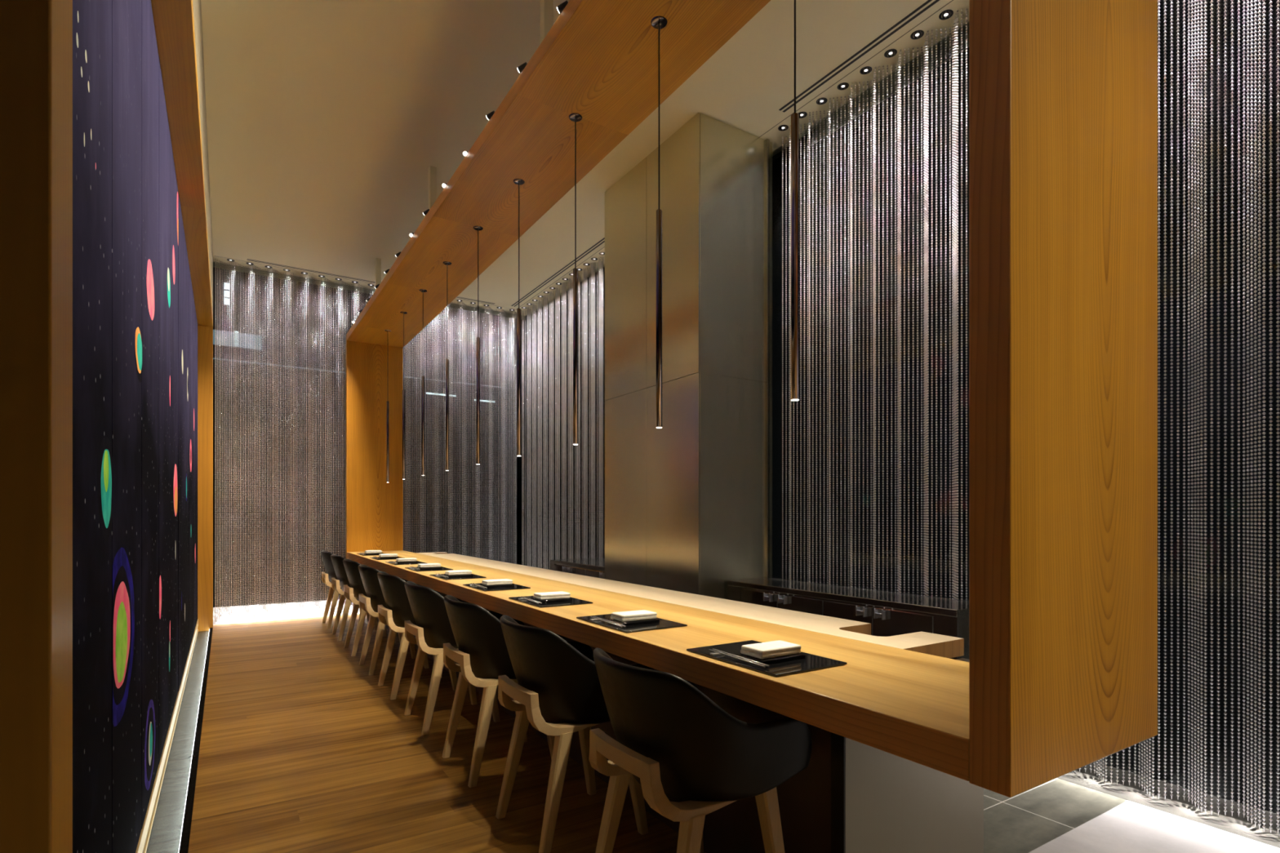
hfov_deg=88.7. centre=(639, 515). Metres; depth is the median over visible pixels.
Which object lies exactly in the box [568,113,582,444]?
pendant lamp
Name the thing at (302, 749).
floor
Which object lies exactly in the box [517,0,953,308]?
trim
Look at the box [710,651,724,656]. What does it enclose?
chopstick rest
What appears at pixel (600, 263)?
curtain
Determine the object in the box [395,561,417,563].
tray
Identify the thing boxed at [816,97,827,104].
recessed light
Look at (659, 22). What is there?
pendant lamp
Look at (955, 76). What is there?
curtain
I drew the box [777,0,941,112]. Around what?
ceiling vent
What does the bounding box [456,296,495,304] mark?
ceiling vent
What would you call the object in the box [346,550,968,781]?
countertop
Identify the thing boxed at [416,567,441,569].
tray
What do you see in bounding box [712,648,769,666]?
chopstick
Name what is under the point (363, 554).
place mat
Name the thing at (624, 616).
hand towel
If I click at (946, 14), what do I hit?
recessed light
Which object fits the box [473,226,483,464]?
pendant lamp
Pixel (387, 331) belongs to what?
pendant lamp
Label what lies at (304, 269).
ceiling vent
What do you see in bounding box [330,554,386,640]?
armchair
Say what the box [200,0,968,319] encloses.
ceiling
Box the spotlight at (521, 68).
[517,62,527,73]
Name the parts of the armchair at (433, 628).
leg, seat frame, leg, leg, leg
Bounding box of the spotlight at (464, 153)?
[462,151,467,156]
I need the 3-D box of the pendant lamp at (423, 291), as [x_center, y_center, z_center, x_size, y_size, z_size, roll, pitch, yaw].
[-1.909,-1.166,5.761,0.068,1.628,0.068,0,0,-32]
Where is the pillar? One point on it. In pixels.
(688, 500)
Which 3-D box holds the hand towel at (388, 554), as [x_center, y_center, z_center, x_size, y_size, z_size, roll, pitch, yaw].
[-2.406,0.382,6.256,0.158,0.026,0.096,0,0,-32]
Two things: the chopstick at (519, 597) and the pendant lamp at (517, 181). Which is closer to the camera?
the chopstick at (519, 597)
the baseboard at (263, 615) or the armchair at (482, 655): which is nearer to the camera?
the armchair at (482, 655)
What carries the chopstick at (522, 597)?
on the place mat at (575, 601)
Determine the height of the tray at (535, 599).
0.012 m
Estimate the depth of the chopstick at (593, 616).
2.45 m
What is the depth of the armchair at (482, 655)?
2.91 m
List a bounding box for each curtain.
[214,257,516,622]
[521,257,603,569]
[782,0,1279,833]
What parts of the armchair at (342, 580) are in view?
seat frame, leg, leg, leg, leg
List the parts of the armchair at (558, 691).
leg, seat frame, leg, leg, leg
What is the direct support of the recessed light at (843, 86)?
in the ceiling
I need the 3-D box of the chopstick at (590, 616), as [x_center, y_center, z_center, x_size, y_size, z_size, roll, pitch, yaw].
[-0.129,0.399,2.461,0.005,0.005,0.236,0,1,-32]
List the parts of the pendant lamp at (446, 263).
cord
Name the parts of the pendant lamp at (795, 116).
cord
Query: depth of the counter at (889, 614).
3.67 m
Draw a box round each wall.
[192,0,213,315]
[524,21,1279,814]
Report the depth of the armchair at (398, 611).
4.26 m
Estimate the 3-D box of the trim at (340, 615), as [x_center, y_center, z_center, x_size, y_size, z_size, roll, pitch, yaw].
[-3.178,1.250,8.061,3.480,0.139,0.180,0,0,-32]
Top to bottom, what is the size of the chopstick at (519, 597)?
0.005 m
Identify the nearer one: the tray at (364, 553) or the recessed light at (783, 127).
the recessed light at (783, 127)
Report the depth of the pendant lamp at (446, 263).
5.12 m
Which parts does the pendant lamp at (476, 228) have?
cord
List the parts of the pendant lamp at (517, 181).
cord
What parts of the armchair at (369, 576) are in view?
leg, seat frame, leg, leg, leg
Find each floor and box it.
[187,613,706,852]
[1028,800,1279,852]
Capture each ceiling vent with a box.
[247,258,375,283]
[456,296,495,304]
[510,236,604,306]
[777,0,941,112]
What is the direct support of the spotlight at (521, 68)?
attached to the frame at (1059, 678)
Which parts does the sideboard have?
door, handle, handle, door, door, handle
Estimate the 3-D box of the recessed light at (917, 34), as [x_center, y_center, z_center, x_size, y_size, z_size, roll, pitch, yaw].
[1.609,-2.788,3.798,0.074,0.003,0.074,0,0,-32]
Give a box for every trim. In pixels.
[214,255,513,309]
[219,614,342,624]
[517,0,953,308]
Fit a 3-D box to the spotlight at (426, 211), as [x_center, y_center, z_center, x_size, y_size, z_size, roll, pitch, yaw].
[-1.465,-2.079,4.497,0.053,0.046,0.026,0,0,20]
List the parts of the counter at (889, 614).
door, handle, handle, door, door, handle, handle, door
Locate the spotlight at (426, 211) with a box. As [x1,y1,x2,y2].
[422,208,429,215]
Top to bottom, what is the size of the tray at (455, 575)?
0.012 m
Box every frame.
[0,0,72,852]
[135,0,213,852]
[345,0,1157,797]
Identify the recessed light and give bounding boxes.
[777,124,788,131]
[798,111,807,118]
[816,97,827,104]
[837,82,848,89]
[859,66,871,74]
[884,48,897,57]
[910,30,924,39]
[938,9,953,19]
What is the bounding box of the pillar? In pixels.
[604,112,772,599]
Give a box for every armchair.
[320,551,369,628]
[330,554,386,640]
[342,559,405,656]
[358,564,429,675]
[377,571,460,699]
[404,581,502,735]
[441,595,566,787]
[495,614,654,852]
[588,647,812,852]
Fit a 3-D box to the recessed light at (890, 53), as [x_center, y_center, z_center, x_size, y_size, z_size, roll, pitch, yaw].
[1.513,-2.788,3.950,0.074,0.003,0.074,0,0,-32]
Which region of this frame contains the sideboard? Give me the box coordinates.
[550,557,604,578]
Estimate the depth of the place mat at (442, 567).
4.94 m
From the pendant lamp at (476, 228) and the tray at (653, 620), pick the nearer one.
the tray at (653, 620)
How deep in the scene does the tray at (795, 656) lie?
1.82 m
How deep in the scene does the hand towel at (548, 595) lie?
3.09 m
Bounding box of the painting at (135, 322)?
[72,0,197,852]
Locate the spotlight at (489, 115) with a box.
[486,111,494,119]
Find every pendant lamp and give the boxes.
[384,329,391,482]
[400,311,407,479]
[418,288,426,475]
[442,261,451,471]
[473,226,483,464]
[513,178,524,456]
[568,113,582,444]
[650,15,667,427]
[791,0,799,400]
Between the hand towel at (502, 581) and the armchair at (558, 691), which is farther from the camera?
the hand towel at (502, 581)
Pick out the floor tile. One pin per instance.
(1024, 822)
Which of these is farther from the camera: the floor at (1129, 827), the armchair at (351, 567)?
the armchair at (351, 567)
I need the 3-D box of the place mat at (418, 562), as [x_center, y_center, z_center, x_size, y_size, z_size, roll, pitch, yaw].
[-2.025,0.411,5.666,0.268,0.006,0.388,0,0,-32]
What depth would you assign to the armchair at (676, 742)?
1.67 m
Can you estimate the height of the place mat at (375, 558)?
0.006 m
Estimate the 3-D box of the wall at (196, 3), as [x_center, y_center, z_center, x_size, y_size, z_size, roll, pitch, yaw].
[-2.628,-2.423,3.798,0.150,0.734,7.930,0,0,-32]
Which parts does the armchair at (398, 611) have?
leg, seat frame, leg, leg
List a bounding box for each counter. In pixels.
[377,570,983,852]
[727,577,968,659]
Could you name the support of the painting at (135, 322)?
in the picture frame at (174, 21)
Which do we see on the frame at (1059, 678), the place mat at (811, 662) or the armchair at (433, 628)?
the place mat at (811, 662)
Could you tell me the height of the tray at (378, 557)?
0.012 m
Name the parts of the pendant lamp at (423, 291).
cord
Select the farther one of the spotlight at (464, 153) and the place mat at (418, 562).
the place mat at (418, 562)
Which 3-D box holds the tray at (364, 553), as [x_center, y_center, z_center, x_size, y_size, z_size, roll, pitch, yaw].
[-2.804,0.402,6.882,0.166,0.012,0.110,0,0,-32]
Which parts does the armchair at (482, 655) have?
leg, seat frame, leg, leg, leg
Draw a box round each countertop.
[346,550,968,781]
[415,551,968,662]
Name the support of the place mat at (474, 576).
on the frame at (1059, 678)
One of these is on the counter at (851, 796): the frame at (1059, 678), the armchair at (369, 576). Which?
the frame at (1059, 678)
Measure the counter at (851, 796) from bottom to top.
0.766 m
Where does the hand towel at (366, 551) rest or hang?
on the tray at (364, 553)
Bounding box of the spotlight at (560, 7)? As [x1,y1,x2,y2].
[556,0,568,13]
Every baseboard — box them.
[213,599,359,624]
[1075,760,1279,831]
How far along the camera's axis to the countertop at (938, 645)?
2.79 m
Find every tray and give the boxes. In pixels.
[364,552,382,554]
[377,556,398,558]
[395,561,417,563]
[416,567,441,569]
[443,574,472,577]
[480,584,514,588]
[531,598,572,603]
[608,618,659,626]
[736,653,805,664]
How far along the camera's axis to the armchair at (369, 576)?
4.90 m
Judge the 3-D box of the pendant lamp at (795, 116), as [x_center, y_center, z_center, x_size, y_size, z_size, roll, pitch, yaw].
[0.474,-1.166,2.000,0.068,1.628,0.068,0,0,-32]
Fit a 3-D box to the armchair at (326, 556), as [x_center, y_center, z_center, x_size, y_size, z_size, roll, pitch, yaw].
[-3.188,0.781,7.095,0.493,0.794,0.531,0,0,-32]
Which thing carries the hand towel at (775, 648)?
on the tray at (795, 656)
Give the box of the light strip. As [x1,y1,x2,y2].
[1057,770,1279,848]
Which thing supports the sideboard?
on the floor tile
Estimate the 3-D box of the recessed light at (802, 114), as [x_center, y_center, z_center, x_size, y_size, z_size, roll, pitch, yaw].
[1.127,-2.788,4.558,0.074,0.003,0.074,0,0,-32]
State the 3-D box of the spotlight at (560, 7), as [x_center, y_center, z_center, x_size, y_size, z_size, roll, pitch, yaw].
[-0.314,-2.079,2.681,0.053,0.046,0.026,0,0,20]
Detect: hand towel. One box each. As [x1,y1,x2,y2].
[364,550,382,553]
[378,553,397,556]
[395,558,417,561]
[417,563,440,567]
[444,569,471,575]
[481,578,512,585]
[533,591,570,599]
[610,609,657,622]
[740,640,800,658]
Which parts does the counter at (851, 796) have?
panel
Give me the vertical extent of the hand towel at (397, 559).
0.026 m
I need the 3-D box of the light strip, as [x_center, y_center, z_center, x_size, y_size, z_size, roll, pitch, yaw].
[1.053,1.290,4.811,0.190,0.061,10.200,0,0,-32]
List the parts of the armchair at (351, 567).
seat frame, leg, leg, leg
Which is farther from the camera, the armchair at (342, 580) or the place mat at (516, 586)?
the armchair at (342, 580)
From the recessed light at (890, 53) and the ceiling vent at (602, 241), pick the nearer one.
the recessed light at (890, 53)
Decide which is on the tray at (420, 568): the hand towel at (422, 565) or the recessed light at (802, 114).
the hand towel at (422, 565)
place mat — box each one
[356,552,387,555]
[370,555,404,559]
[385,560,425,564]
[404,566,453,571]
[429,573,486,580]
[462,582,530,591]
[508,595,592,608]
[576,613,687,633]
[686,640,847,677]
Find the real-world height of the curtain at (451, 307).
3.958 m
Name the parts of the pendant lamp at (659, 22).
cord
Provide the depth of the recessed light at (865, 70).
4.10 m
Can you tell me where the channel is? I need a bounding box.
[146,627,213,852]
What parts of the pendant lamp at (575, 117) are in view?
cord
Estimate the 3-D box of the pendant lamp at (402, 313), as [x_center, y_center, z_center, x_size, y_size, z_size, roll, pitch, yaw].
[-2.306,-1.166,6.388,0.068,1.628,0.068,0,0,-32]
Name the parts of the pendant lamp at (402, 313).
cord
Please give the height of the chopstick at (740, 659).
0.005 m
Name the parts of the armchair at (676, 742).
leg, seat frame, leg, leg, leg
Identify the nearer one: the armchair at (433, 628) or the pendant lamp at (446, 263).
the armchair at (433, 628)
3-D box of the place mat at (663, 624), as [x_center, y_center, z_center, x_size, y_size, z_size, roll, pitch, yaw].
[-0.040,0.411,2.532,0.268,0.006,0.388,0,0,-32]
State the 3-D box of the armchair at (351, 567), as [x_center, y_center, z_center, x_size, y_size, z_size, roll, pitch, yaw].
[-2.343,0.781,5.761,0.493,0.794,0.531,0,0,-32]
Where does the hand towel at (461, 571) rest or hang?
on the tray at (455, 575)
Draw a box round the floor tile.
[983,777,1127,852]
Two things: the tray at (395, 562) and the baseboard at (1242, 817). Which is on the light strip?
the baseboard at (1242, 817)
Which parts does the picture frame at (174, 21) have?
post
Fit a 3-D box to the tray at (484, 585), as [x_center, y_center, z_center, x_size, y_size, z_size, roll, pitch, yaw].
[-0.818,0.402,3.748,0.166,0.012,0.110,0,0,-32]
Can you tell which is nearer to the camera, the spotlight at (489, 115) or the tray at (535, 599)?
the tray at (535, 599)
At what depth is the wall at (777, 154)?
7.75 m
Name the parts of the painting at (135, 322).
painted panel, painted panel, painted panel, painted panel, painted panel, painted panel, painted panel, painted panel, painted panel, painted panel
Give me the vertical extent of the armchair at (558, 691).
0.794 m
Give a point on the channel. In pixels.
(171, 827)
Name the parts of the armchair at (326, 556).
leg, seat frame, leg, leg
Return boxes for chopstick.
[519,596,538,604]
[522,596,542,603]
[590,616,622,627]
[593,616,625,626]
[708,648,765,667]
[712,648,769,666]
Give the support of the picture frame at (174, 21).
attached to the wall
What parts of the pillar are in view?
panel, panel, panel, panel, panel, panel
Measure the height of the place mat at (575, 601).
0.006 m

